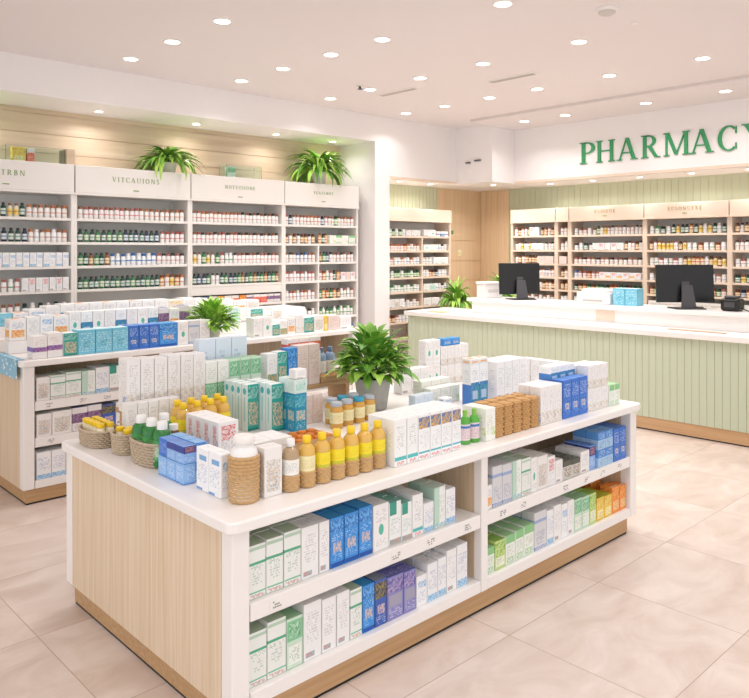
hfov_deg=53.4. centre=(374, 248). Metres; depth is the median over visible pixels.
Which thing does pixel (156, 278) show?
bottle
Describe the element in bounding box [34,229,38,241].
pill bottle
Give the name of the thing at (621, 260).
jar
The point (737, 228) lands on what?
syrup bottle
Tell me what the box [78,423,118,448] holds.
wicker basket
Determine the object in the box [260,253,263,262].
pill bottle
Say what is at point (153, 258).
pill bottle
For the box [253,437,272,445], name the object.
carton
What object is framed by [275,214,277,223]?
pill bottle
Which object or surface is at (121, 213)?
pill bottle
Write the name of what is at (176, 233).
pill bottle
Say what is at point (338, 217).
pill bottle
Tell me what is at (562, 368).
box
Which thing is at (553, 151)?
soffit
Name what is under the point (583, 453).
carton
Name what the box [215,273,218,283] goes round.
bottle
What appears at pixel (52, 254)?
box
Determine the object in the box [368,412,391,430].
carton
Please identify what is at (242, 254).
pill bottle
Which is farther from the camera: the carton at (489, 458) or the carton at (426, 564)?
the carton at (489, 458)
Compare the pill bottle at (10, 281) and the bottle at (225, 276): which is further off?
the bottle at (225, 276)
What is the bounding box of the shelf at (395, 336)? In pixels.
[391,335,407,340]
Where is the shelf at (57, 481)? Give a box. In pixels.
[34,474,66,488]
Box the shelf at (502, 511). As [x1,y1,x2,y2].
[488,442,629,524]
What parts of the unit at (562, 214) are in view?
panel, panel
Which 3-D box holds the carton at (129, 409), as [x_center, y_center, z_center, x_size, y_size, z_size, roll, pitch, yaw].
[-1.232,0.876,3.743,0.055,0.205,0.060,0,0,-43]
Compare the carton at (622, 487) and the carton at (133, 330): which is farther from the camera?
the carton at (133, 330)
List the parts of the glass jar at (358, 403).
lid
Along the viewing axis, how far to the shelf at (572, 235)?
10.48 m
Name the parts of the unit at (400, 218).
panel, header rail, panel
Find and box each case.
[0,144,64,163]
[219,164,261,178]
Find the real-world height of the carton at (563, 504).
0.190 m
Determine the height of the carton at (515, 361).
0.250 m
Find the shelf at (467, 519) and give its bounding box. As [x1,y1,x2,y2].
[249,507,479,621]
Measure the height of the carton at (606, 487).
0.160 m
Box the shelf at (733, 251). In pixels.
[732,250,748,252]
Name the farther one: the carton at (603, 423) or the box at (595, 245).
the box at (595, 245)
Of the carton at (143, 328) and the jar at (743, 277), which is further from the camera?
the jar at (743, 277)
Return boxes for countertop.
[2,327,358,367]
[62,381,639,534]
[404,307,748,343]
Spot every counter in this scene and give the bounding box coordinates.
[62,381,639,697]
[404,297,748,446]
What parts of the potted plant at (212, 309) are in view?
pot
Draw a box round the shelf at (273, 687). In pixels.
[249,576,480,697]
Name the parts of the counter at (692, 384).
access panel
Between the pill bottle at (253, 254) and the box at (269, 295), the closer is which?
the pill bottle at (253, 254)
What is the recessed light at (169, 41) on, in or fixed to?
in the ceiling
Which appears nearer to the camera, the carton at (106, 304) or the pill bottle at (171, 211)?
the carton at (106, 304)
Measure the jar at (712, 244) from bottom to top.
0.100 m
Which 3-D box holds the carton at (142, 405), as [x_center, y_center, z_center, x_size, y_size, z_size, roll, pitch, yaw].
[-1.190,0.876,3.783,0.055,0.205,0.060,0,0,-44]
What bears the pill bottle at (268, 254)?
on the shelving at (208, 193)
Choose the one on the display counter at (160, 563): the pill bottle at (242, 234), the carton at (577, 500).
the carton at (577, 500)
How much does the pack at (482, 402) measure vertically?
0.166 m
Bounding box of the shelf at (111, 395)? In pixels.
[34,390,118,410]
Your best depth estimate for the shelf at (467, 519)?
3.12 m
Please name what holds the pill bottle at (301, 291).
on the shelving at (300, 198)
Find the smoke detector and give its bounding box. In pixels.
[595,5,618,16]
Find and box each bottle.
[0,202,5,215]
[1,227,6,241]
[1,279,5,291]
[1,305,5,311]
[7,203,11,215]
[8,228,13,241]
[8,279,12,291]
[8,304,12,311]
[13,203,18,216]
[14,279,19,291]
[14,303,19,311]
[15,228,19,241]
[19,203,24,216]
[22,228,26,241]
[22,303,26,310]
[26,204,31,216]
[28,229,32,241]
[29,302,34,307]
[32,204,36,216]
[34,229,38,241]
[38,205,42,216]
[40,229,44,241]
[44,205,49,216]
[45,229,50,241]
[50,205,54,217]
[51,229,55,241]
[56,205,60,217]
[56,229,61,241]
[62,206,66,217]
[62,230,66,241]
[77,206,82,217]
[78,229,82,241]
[78,253,82,265]
[78,277,81,288]
[83,207,87,218]
[83,253,87,265]
[83,276,87,288]
[84,229,88,241]
[88,206,92,218]
[88,253,92,265]
[89,276,93,288]
[90,229,94,241]
[93,207,97,218]
[94,253,98,264]
[94,276,98,288]
[95,230,99,241]
[99,207,103,218]
[99,253,103,264]
[99,276,103,288]
[101,230,105,241]
[104,207,108,218]
[104,252,108,264]
[104,276,108,287]
[107,230,110,241]
[109,208,113,218]
[110,254,114,264]
[110,276,114,287]
[112,230,116,241]
[114,207,118,218]
[115,254,119,264]
[115,276,119,287]
[118,230,121,241]
[119,208,123,219]
[120,276,124,287]
[121,254,125,264]
[123,230,127,241]
[124,208,128,219]
[125,275,129,287]
[126,253,130,264]
[128,230,132,241]
[129,208,133,219]
[130,275,134,286]
[131,253,135,264]
[132,414,145,458]
[133,230,137,241]
[134,208,138,219]
[135,275,139,286]
[136,253,140,264]
[139,208,143,219]
[139,230,143,241]
[140,274,144,286]
[141,253,145,264]
[142,417,156,443]
[144,209,148,219]
[144,231,148,241]
[145,275,149,286]
[146,253,150,264]
[149,209,153,219]
[149,231,153,242]
[150,275,153,286]
[151,253,155,264]
[152,420,170,467]
[154,209,158,220]
[154,231,158,242]
[155,274,158,285]
[156,253,160,263]
[159,275,163,285]
[159,412,171,428]
[160,210,163,220]
[160,231,163,242]
[161,253,165,263]
[164,274,168,285]
[165,210,168,220]
[165,232,168,242]
[166,253,169,263]
[169,274,173,285]
[169,423,178,433]
[170,210,173,220]
[170,231,173,242]
[170,253,174,263]
[170,399,180,422]
[174,210,178,220]
[174,275,178,285]
[175,232,178,242]
[175,253,178,263]
[176,402,188,433]
[179,210,183,220]
[179,232,183,242]
[179,275,183,285]
[180,253,183,263]
[186,397,194,411]
[190,400,202,411]
[192,210,195,221]
[192,232,195,242]
[192,252,196,263]
[192,274,195,284]
[196,210,200,221]
[196,232,200,242]
[197,252,200,263]
[197,274,200,284]
[200,395,207,409]
[201,211,204,221]
[201,232,204,242]
[201,252,205,263]
[202,273,205,284]
[204,398,216,412]
[205,211,208,221]
[205,232,208,242]
[206,253,209,263]
[206,273,209,284]
[209,211,212,221]
[209,232,212,242]
[211,253,214,263]
[211,273,214,283]
[213,212,216,221]
[213,232,216,242]
[214,393,220,406]
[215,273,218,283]
[216,252,219,263]
[217,212,221,221]
[217,233,220,242]
[217,396,229,416]
[220,253,223,263]
[220,272,223,283]
[221,212,224,221]
[221,232,224,242]
[224,253,227,262]
[224,273,227,283]
[225,212,228,222]
[225,233,229,242]
[228,253,232,262]
[229,212,232,222]
[229,232,232,242]
[229,273,232,283]
[233,212,236,222]
[233,232,236,242]
[233,253,236,262]
[233,273,236,283]
[237,212,240,222]
[237,232,240,242]
[237,253,240,262]
[237,273,240,282]
[241,212,244,222]
[241,233,244,242]
[241,253,244,262]
[241,272,243,282]
[245,213,248,222]
[245,232,248,242]
[245,253,248,262]
[248,272,252,282]
[249,213,251,222]
[249,233,251,242]
[249,253,251,262]
[252,213,255,222]
[252,233,255,242]
[252,253,255,262]
[253,272,255,282]
[256,213,259,222]
[256,233,259,242]
[256,252,259,262]
[256,272,259,282]
[260,214,263,223]
[260,233,263,242]
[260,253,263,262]
[260,272,262,282]
[263,214,266,223]
[263,271,266,281]
[264,233,267,242]
[264,253,266,262]
[267,214,270,223]
[267,253,270,262]
[267,271,270,281]
[268,233,270,242]
[271,214,274,223]
[271,233,274,242]
[271,253,274,262]
[271,271,274,281]
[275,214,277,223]
[275,233,277,242]
[275,253,278,262]
[275,271,277,281]
[282,438,299,491]
[288,215,291,223]
[288,233,291,242]
[289,252,292,261]
[289,271,292,281]
[289,291,291,300]
[292,215,295,223]
[292,234,295,242]
[292,252,295,261]
[292,290,295,299]
[293,271,295,280]
[296,233,299,242]
[296,271,299,280]
[296,290,299,299]
[299,215,302,224]
[299,434,315,487]
[300,234,303,242]
[300,271,303,280]
[300,290,303,299]
[303,215,305,224]
[303,290,306,299]
[304,234,306,243]
[304,252,306,261]
[306,215,309,224]
[307,234,310,243]
[307,253,310,261]
[307,271,310,280]
[307,290,310,298]
[310,215,313,224]
[311,234,314,243]
[311,252,314,261]
[311,271,314,280]
[311,290,314,298]
[314,431,330,483]
[317,216,320,224]
[318,233,320,243]
[320,347,325,373]
[321,234,324,243]
[321,288,324,298]
[322,252,325,261]
[322,271,325,279]
[325,288,328,297]
[325,346,334,372]
[327,216,330,224]
[329,252,332,261]
[329,271,332,279]
[329,288,332,297]
[329,428,345,479]
[334,216,336,225]
[336,253,339,261]
[336,270,339,279]
[336,288,339,297]
[337,216,339,225]
[339,306,342,314]
[340,252,342,261]
[340,288,342,297]
[343,217,346,225]
[343,252,345,261]
[343,305,346,314]
[343,425,359,475]
[346,288,349,296]
[350,217,353,225]
[357,422,372,471]
[370,420,385,468]
[461,410,469,444]
[469,408,479,441]
[545,280,548,288]
[561,281,564,289]
[564,226,567,234]
[600,226,603,234]
[607,226,610,234]
[611,225,614,233]
[615,225,618,233]
[623,225,626,233]
[624,241,627,249]
[628,241,631,249]
[630,225,634,233]
[635,225,638,233]
[635,241,638,249]
[639,225,642,233]
[639,241,642,249]
[650,241,653,249]
[654,241,657,249]
[658,240,661,249]
[662,241,665,249]
[666,241,669,249]
[670,241,673,249]
[672,224,675,233]
[674,240,677,249]
[676,224,679,232]
[679,241,682,249]
[681,224,684,232]
[683,241,686,249]
[683,256,687,264]
[685,224,688,232]
[688,256,691,264]
[689,223,693,232]
[692,256,695,264]
[694,223,697,232]
[696,256,699,264]
[699,223,702,232]
[700,256,704,264]
[703,224,707,232]
[705,256,708,264]
[708,223,712,232]
[709,256,712,264]
[713,223,716,232]
[713,256,717,265]
[717,223,721,232]
[718,256,721,265]
[722,223,726,232]
[722,257,726,265]
[735,223,739,232]
[735,240,739,249]
[740,223,744,231]
[740,240,744,249]
[745,222,748,231]
[745,240,748,249]
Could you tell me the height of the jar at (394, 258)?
0.102 m
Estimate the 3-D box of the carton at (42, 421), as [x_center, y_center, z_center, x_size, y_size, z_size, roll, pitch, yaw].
[-2.377,1.254,5.321,0.102,0.160,0.085,0,0,-44]
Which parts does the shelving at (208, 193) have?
panel, panel, shelf, shelf, shelf, shelf, header rail, shelf, panel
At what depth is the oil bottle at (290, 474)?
3.00 m
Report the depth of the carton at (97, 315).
6.01 m
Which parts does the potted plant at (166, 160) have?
pot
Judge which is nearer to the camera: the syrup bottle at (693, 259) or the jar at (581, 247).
the syrup bottle at (693, 259)
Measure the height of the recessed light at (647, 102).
0.009 m
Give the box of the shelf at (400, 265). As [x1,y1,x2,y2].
[390,264,448,266]
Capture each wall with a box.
[0,104,339,184]
[390,184,437,209]
[438,188,479,308]
[480,190,508,280]
[509,173,748,294]
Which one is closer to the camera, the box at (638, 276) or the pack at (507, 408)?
the pack at (507, 408)
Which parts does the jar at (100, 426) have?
lid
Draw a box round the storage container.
[476,281,501,297]
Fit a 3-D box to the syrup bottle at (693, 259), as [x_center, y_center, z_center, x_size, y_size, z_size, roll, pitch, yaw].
[4.149,0.155,9.663,0.054,0.129,0.054,0,0,-43]
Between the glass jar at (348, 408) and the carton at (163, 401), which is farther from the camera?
the glass jar at (348, 408)
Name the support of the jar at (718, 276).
on the unit at (704, 212)
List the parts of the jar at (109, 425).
lid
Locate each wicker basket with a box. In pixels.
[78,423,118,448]
[110,428,130,455]
[129,434,158,467]
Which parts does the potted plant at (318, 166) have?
pot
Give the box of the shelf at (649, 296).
[647,293,723,298]
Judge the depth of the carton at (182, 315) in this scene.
6.54 m
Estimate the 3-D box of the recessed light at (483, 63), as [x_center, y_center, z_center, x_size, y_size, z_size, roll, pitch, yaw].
[1.051,-1.794,7.208,0.155,0.009,0.155,0,0,-43]
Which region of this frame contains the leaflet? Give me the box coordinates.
[0,352,24,379]
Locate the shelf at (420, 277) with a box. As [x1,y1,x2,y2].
[390,276,448,279]
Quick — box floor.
[0,378,748,697]
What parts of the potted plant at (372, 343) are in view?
pot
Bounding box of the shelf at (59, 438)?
[34,424,119,447]
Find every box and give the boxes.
[0,312,11,326]
[2,253,8,266]
[8,311,27,317]
[9,253,15,266]
[16,253,22,266]
[19,278,28,291]
[22,253,28,266]
[23,308,44,315]
[29,252,35,266]
[29,278,34,290]
[34,252,42,265]
[34,277,41,290]
[41,277,48,290]
[42,252,49,265]
[49,252,55,265]
[49,277,55,290]
[55,252,61,265]
[56,277,61,289]
[62,252,68,265]
[62,277,68,289]
[158,454,166,477]
[159,435,176,456]
[167,438,185,460]
[167,458,175,480]
[170,432,187,437]
[175,441,194,464]
[175,462,194,484]
[178,435,195,440]
[187,438,206,461]
[195,462,196,480]
[219,298,232,305]
[229,295,238,299]
[233,299,245,307]
[239,299,258,307]
[245,294,252,298]
[250,308,262,316]
[251,294,259,302]
[260,294,266,301]
[263,309,270,315]
[265,293,272,301]
[265,306,282,319]
[272,293,279,301]
[272,323,279,335]
[279,375,288,391]
[281,337,298,346]
[287,378,306,393]
[289,367,305,378]
[293,336,309,343]
[305,335,319,343]
[326,235,335,243]
[336,235,341,243]
[339,272,345,279]
[340,315,350,328]
[342,235,347,243]
[348,236,354,243]
[350,272,354,278]
[390,299,393,307]
[394,299,398,307]
[399,299,404,306]
[405,230,410,235]
[409,393,423,405]
[411,230,415,235]
[416,230,420,235]
[419,392,432,401]
[421,230,429,235]
[422,386,439,400]
[423,245,429,250]
[423,284,429,290]
[423,297,430,305]
[428,283,435,289]
[428,297,438,304]
[430,230,435,235]
[430,245,435,250]
[432,257,440,263]
[434,384,449,396]
[437,337,451,345]
[438,396,451,403]
[441,257,447,263]
[443,383,459,401]
[445,336,459,344]
[462,357,478,363]
[473,356,487,362]
[488,484,491,508]
[529,227,533,235]
[531,243,536,249]
[534,227,541,235]
[537,243,544,249]
[537,256,544,262]
[539,364,557,380]
[545,256,553,263]
[548,451,565,455]
[550,363,566,377]
[556,361,574,375]
[557,456,571,479]
[559,256,567,263]
[560,454,579,476]
[573,427,591,442]
[586,428,604,449]
[593,243,597,249]
[594,426,612,447]
[595,448,604,467]
[598,243,603,249]
[599,272,604,278]
[604,243,610,249]
[605,272,610,278]
[605,446,612,464]
[611,243,616,249]
[611,272,617,278]
[617,243,624,249]
[617,272,622,278]
[623,273,628,278]
[629,273,634,279]
[635,273,642,279]
[648,300,662,304]
[663,302,677,305]
[696,302,709,307]
[709,303,720,307]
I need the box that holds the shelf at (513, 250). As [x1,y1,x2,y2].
[513,250,553,251]
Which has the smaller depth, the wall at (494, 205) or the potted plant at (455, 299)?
the potted plant at (455, 299)
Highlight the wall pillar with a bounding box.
[340,115,389,374]
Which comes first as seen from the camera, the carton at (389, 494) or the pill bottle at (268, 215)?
the carton at (389, 494)
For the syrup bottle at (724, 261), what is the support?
on the unit at (704, 212)
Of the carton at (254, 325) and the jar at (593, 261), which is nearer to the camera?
the carton at (254, 325)
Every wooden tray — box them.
[286,429,332,449]
[320,372,349,382]
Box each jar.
[82,417,90,429]
[86,418,93,430]
[89,420,97,431]
[93,421,100,431]
[96,423,104,446]
[105,421,113,430]
[116,425,123,434]
[123,428,131,434]
[228,433,259,504]
[325,397,336,424]
[330,401,342,428]
[337,395,347,400]
[341,398,353,425]
[348,392,358,398]
[352,396,364,422]
[363,393,374,419]
[391,315,394,322]
[393,257,396,264]
[574,257,578,263]
[578,271,582,277]
[578,283,582,290]
[579,243,583,249]
[583,228,587,234]
[587,271,591,277]
[591,257,595,263]
[596,257,600,263]
[605,257,608,264]
[610,257,613,264]
[614,258,618,264]
[619,258,623,264]
[628,257,632,264]
[633,257,637,264]
[638,258,642,264]
[650,226,654,233]
[650,258,654,264]
[650,286,654,293]
[654,258,658,264]
[655,226,659,233]
[659,258,663,264]
[661,226,665,233]
[666,226,670,233]
[673,258,677,264]
[678,258,682,264]
[687,242,691,249]
[693,243,697,249]
[698,243,702,249]
[704,242,708,249]
[710,242,714,249]
[716,242,720,249]
[716,274,720,281]
[716,289,720,296]
[721,242,726,249]
[722,274,726,281]
[722,289,726,296]
[735,274,740,282]
[735,289,740,296]
[736,259,740,266]
[741,258,745,266]
[741,274,746,282]
[741,290,745,297]
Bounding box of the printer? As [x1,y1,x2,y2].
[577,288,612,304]
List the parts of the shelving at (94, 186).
panel, panel, shelf, shelf, shelf, shelf, header rail, panel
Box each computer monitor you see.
[498,263,539,299]
[655,265,713,309]
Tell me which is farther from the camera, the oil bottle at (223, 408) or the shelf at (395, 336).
the shelf at (395, 336)
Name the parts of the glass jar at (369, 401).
lid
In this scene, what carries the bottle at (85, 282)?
on the shelving at (94, 186)
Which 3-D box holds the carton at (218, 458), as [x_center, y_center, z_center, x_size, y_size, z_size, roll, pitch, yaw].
[-0.611,0.893,2.963,0.058,0.172,0.092,0,0,-44]
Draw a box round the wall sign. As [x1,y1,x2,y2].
[580,124,748,163]
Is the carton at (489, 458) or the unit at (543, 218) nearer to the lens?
the carton at (489, 458)
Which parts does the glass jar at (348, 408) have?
lid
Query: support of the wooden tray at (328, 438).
on the island countertop
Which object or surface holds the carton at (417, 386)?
on the island countertop
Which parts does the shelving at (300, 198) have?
panel, panel, shelf, shelf, shelf, shelf, shelf, header rail, panel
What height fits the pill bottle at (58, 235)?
0.125 m
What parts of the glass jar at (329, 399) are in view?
lid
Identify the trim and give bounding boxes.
[390,176,456,184]
[470,74,748,121]
[514,163,748,183]
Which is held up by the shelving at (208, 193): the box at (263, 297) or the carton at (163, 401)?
the box at (263, 297)
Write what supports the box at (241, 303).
on the display riser at (9, 347)
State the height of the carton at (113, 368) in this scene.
0.190 m
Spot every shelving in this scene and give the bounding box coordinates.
[0,159,74,312]
[74,165,190,302]
[190,174,284,305]
[284,181,359,327]
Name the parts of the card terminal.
panel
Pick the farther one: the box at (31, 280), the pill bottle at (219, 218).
the pill bottle at (219, 218)
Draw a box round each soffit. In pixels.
[0,51,374,146]
[390,98,748,191]
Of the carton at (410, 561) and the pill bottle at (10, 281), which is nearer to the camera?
the carton at (410, 561)
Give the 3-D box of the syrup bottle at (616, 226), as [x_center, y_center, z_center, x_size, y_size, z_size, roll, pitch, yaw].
[3.397,-0.269,10.437,0.054,0.129,0.054,0,0,-43]
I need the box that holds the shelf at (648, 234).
[647,233,726,235]
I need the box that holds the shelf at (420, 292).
[390,289,446,294]
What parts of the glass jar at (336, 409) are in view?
lid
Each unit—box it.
[390,207,451,366]
[510,208,555,298]
[555,208,569,299]
[568,204,644,303]
[644,200,729,303]
[729,199,748,304]
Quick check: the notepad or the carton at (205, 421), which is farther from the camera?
the notepad
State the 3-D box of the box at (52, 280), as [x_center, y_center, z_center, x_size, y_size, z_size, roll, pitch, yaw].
[-3.200,0.344,7.362,0.058,0.130,0.090,0,0,-43]
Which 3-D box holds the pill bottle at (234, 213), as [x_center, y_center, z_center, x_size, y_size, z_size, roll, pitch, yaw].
[-1.657,-0.373,8.834,0.050,0.124,0.050,0,0,-43]
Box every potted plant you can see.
[132,146,203,179]
[183,295,241,337]
[282,148,351,185]
[324,322,420,410]
[436,275,471,308]
[487,272,515,296]
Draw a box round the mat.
[668,328,726,333]
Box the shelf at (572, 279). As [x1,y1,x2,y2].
[571,278,642,281]
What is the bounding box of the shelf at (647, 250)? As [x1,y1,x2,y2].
[647,250,726,251]
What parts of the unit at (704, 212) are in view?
panel, header rail, panel, panel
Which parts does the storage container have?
lid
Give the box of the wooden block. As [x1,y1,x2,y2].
[65,149,74,164]
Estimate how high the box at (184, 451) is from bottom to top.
0.075 m
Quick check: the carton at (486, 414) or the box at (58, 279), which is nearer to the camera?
the carton at (486, 414)
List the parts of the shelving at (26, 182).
panel, shelf, shelf, shelf, shelf, header rail, panel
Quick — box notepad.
[427,310,448,312]
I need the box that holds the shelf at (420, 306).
[390,304,447,309]
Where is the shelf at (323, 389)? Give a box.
[306,385,351,392]
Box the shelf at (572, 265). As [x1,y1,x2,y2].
[571,264,642,266]
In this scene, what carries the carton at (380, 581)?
on the display counter at (160, 563)
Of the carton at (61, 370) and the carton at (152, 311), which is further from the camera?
the carton at (152, 311)
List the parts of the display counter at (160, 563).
corner post, panel, corner post, panel, corner post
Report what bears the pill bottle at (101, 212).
on the shelving at (94, 186)
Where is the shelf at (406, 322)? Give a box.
[390,321,407,324]
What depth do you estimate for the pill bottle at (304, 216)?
9.53 m
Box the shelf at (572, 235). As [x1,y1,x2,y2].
[571,234,642,236]
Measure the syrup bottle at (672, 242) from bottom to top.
0.123 m
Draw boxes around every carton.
[5,318,25,340]
[21,316,39,339]
[27,334,46,358]
[34,375,49,400]
[34,411,51,437]
[34,446,45,450]
[34,449,50,479]
[35,314,52,333]
[39,305,59,313]
[42,331,62,357]
[42,371,59,374]
[43,444,59,448]
[46,373,64,398]
[48,408,71,434]
[48,446,65,476]
[53,314,68,331]
[54,303,74,313]
[57,368,75,372]
[62,370,80,396]
[63,331,77,355]
[64,311,80,330]
[68,405,86,431]
[72,302,88,310]
[72,328,94,354]
[79,310,91,327]
[79,369,94,394]
[84,302,102,309]
[84,402,101,417]
[87,364,101,368]
[89,309,103,327]
[91,327,111,352]
[91,365,108,392]
[97,301,115,308]
[99,309,114,326]
[101,402,114,422]
[105,364,118,390]
[108,326,127,350]
[111,400,119,423]
[114,300,128,307]
[114,308,125,325]
[119,356,139,411]
[122,308,136,324]
[122,324,138,349]
[122,401,136,427]
[124,300,141,307]
[132,307,147,323]
[133,400,147,418]
[134,323,148,348]
[136,356,153,399]
[137,299,154,306]
[143,323,158,347]
[144,398,158,421]
[146,306,157,322]
[148,355,166,397]
[152,298,168,307]
[154,321,176,346]
[154,397,168,413]
[158,307,168,321]
[159,352,179,398]
[164,395,178,419]
[169,299,182,307]
[169,307,178,321]
[172,320,187,344]
[173,305,189,319]
[176,297,193,304]
[176,352,192,403]
[185,319,198,343]
[186,410,211,435]
[188,351,204,400]
[190,305,199,317]
[193,338,214,359]
[194,297,206,303]
[194,319,209,338]
[194,412,220,438]
[197,444,219,492]
[202,415,227,443]
[205,360,216,397]
[209,448,229,498]
[210,417,237,451]
[211,336,230,358]
[213,359,228,395]
[223,357,239,378]
[224,378,240,404]
[227,335,246,356]
[229,306,239,323]
[230,380,245,418]
[234,356,250,380]
[236,381,250,429]
[240,307,249,322]
[242,382,258,431]
[246,317,262,337]
[246,355,260,378]
[247,378,261,381]
[249,527,268,535]
[249,536,265,600]
[249,621,265,688]
[253,379,270,382]
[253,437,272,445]
[254,529,282,593]
[255,430,280,436]
[255,442,281,497]
[255,611,285,678]
[256,316,271,336]
[259,381,275,430]
[260,352,276,381]
[265,433,291,451]
[265,521,286,529]
[266,382,282,430]
[271,350,286,381]
[272,319,286,334]
[272,522,300,586]
[278,607,302,669]
[280,317,294,333]
[281,347,296,375]
[283,392,287,429]
[284,516,303,522]
[287,392,306,431]
[288,314,303,333]
[290,344,307,384]
[291,518,317,579]
[291,596,320,661]
[300,512,314,517]
[302,342,319,384]
[304,316,313,332]
[307,314,323,331]
[307,392,322,422]
[307,394,312,423]
[307,515,328,572]
[311,508,328,514]
[316,591,335,652]
[318,510,343,568]
[324,314,339,329]
[324,316,327,330]
[326,503,343,509]
[328,585,348,645]
[332,506,357,563]
[340,498,357,505]
[342,581,361,639]
[346,500,371,557]
[352,577,373,633]
[356,495,373,500]
[362,571,386,627]
[364,497,387,552]
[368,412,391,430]
[368,492,386,497]
[377,567,402,621]
[380,495,400,546]
[381,409,403,414]
[382,415,405,467]
[382,492,397,497]
[386,485,408,495]
[392,407,415,411]
[392,562,415,613]
[394,369,410,394]
[395,412,417,463]
[395,496,411,541]
[400,488,422,537]
[401,553,422,567]
[405,405,426,409]
[406,410,429,460]
[408,367,419,392]
[408,478,430,491]
[413,365,429,378]
[413,379,430,393]
[415,402,435,406]
[415,556,436,602]
[416,569,426,607]
[418,407,440,456]
[419,339,432,364]
[419,364,432,377]
[420,549,431,555]
[421,481,444,528]
[423,498,433,532]
[425,377,440,385]
[425,551,445,596]
[426,339,439,362]
[426,400,445,404]
[429,405,451,453]
[433,362,439,376]
[434,376,449,383]
[434,543,455,592]
[440,346,447,365]
[440,365,447,376]
[441,403,460,450]
[441,483,454,524]
[445,538,466,587]
[448,345,454,364]
[448,364,454,382]
[455,344,461,363]
[455,363,461,382]
[460,342,467,357]
[462,363,478,404]
[463,403,481,417]
[475,405,494,440]
[479,362,487,400]
[487,360,503,398]
[488,457,497,460]
[488,461,501,507]
[488,524,500,533]
[488,534,504,570]
[488,544,493,573]
[490,454,506,458]
[490,520,509,528]
[491,459,511,503]
[493,528,514,564]
[497,359,511,394]
[500,451,516,455]
[500,456,520,499]
[501,516,519,523]
[503,357,518,392]
[503,524,523,560]
[511,356,526,383]
[511,454,530,495]
[511,511,521,518]
[511,519,533,556]
[513,448,532,453]
[518,383,535,394]
[521,454,536,492]
[522,506,545,551]
[526,381,541,383]
[527,357,532,381]
[527,451,546,489]
[530,358,543,380]
[530,384,547,425]
[538,383,554,423]
[539,505,552,544]
[541,359,555,364]
[541,452,554,485]
[541,500,560,541]
[545,381,561,421]
[551,378,570,418]
[551,499,566,538]
[555,444,575,453]
[555,457,562,482]
[555,496,573,534]
[560,376,578,416]
[564,439,581,446]
[565,494,581,531]
[568,447,588,473]
[569,374,586,414]
[571,492,588,527]
[577,363,594,388]
[577,442,594,469]
[577,489,595,524]
[579,478,601,489]
[583,487,598,491]
[584,362,600,386]
[587,388,594,411]
[593,361,607,385]
[594,386,600,409]
[596,490,611,517]
[596,494,603,521]
[597,422,612,425]
[600,482,618,513]
[601,385,607,407]
[604,426,619,461]
[607,383,613,405]
[608,382,619,404]
[608,424,625,459]
[610,481,625,509]
[613,288,625,305]
[625,288,643,305]
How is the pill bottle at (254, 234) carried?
on the shelving at (208, 193)
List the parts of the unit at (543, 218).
panel, header rail, panel, panel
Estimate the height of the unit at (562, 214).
2.410 m
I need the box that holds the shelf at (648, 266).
[647,265,726,268]
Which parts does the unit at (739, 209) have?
panel, header rail, panel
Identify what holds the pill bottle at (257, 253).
on the shelving at (208, 193)
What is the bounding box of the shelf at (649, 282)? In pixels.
[647,280,726,284]
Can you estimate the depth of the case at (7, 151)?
7.31 m
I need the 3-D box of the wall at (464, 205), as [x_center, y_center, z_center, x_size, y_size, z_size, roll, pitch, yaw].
[1.306,0.415,12.312,1.070,2.770,0.280,0,0,-43]
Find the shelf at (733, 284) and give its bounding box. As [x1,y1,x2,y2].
[732,283,748,285]
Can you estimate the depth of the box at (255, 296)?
8.98 m
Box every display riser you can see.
[0,305,306,353]
[116,379,349,425]
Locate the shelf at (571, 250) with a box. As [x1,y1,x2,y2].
[571,250,642,251]
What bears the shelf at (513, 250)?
attached to the unit at (543, 218)
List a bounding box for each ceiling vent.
[376,87,419,96]
[486,72,538,83]
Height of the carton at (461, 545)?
0.205 m
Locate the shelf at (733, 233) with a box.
[732,232,748,234]
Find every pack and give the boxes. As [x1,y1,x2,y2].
[474,400,489,404]
[484,398,498,402]
[487,403,503,437]
[493,396,507,400]
[496,401,512,434]
[502,394,516,398]
[505,398,521,432]
[510,392,524,396]
[514,396,530,429]
[523,395,538,427]
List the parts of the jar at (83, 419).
lid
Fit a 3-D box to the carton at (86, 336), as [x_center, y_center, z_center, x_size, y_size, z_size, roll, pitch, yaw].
[-2.173,0.689,5.559,0.126,0.180,0.120,0,0,-43]
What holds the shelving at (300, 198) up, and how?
on the floor
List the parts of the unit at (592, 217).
panel, header rail, panel, panel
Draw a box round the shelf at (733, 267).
[732,266,748,268]
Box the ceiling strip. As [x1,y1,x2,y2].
[471,77,748,130]
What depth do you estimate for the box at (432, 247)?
11.25 m
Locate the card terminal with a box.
[721,295,748,311]
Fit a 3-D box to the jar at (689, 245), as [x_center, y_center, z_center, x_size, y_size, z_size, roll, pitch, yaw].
[4.109,-0.036,9.698,0.060,0.100,0.060,0,0,-43]
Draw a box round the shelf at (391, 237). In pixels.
[390,236,448,238]
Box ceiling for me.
[0,0,748,128]
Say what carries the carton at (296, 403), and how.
on the island countertop
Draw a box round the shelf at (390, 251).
[390,251,448,252]
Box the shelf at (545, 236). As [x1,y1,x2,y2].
[513,235,553,237]
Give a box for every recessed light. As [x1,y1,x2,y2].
[122,56,138,60]
[163,39,181,43]
[212,18,231,23]
[234,79,248,82]
[275,66,290,70]
[323,52,338,56]
[324,97,336,99]
[363,88,376,90]
[373,36,390,41]
[413,76,427,79]
[475,61,490,65]
[483,96,495,98]
[492,0,512,7]
[530,87,543,90]
[570,39,587,43]
[602,73,616,76]
[639,101,652,103]
[694,56,711,60]
[718,89,732,92]
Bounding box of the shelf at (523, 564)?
[488,508,629,587]
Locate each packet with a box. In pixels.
[288,432,297,437]
[297,430,306,434]
[306,428,315,432]

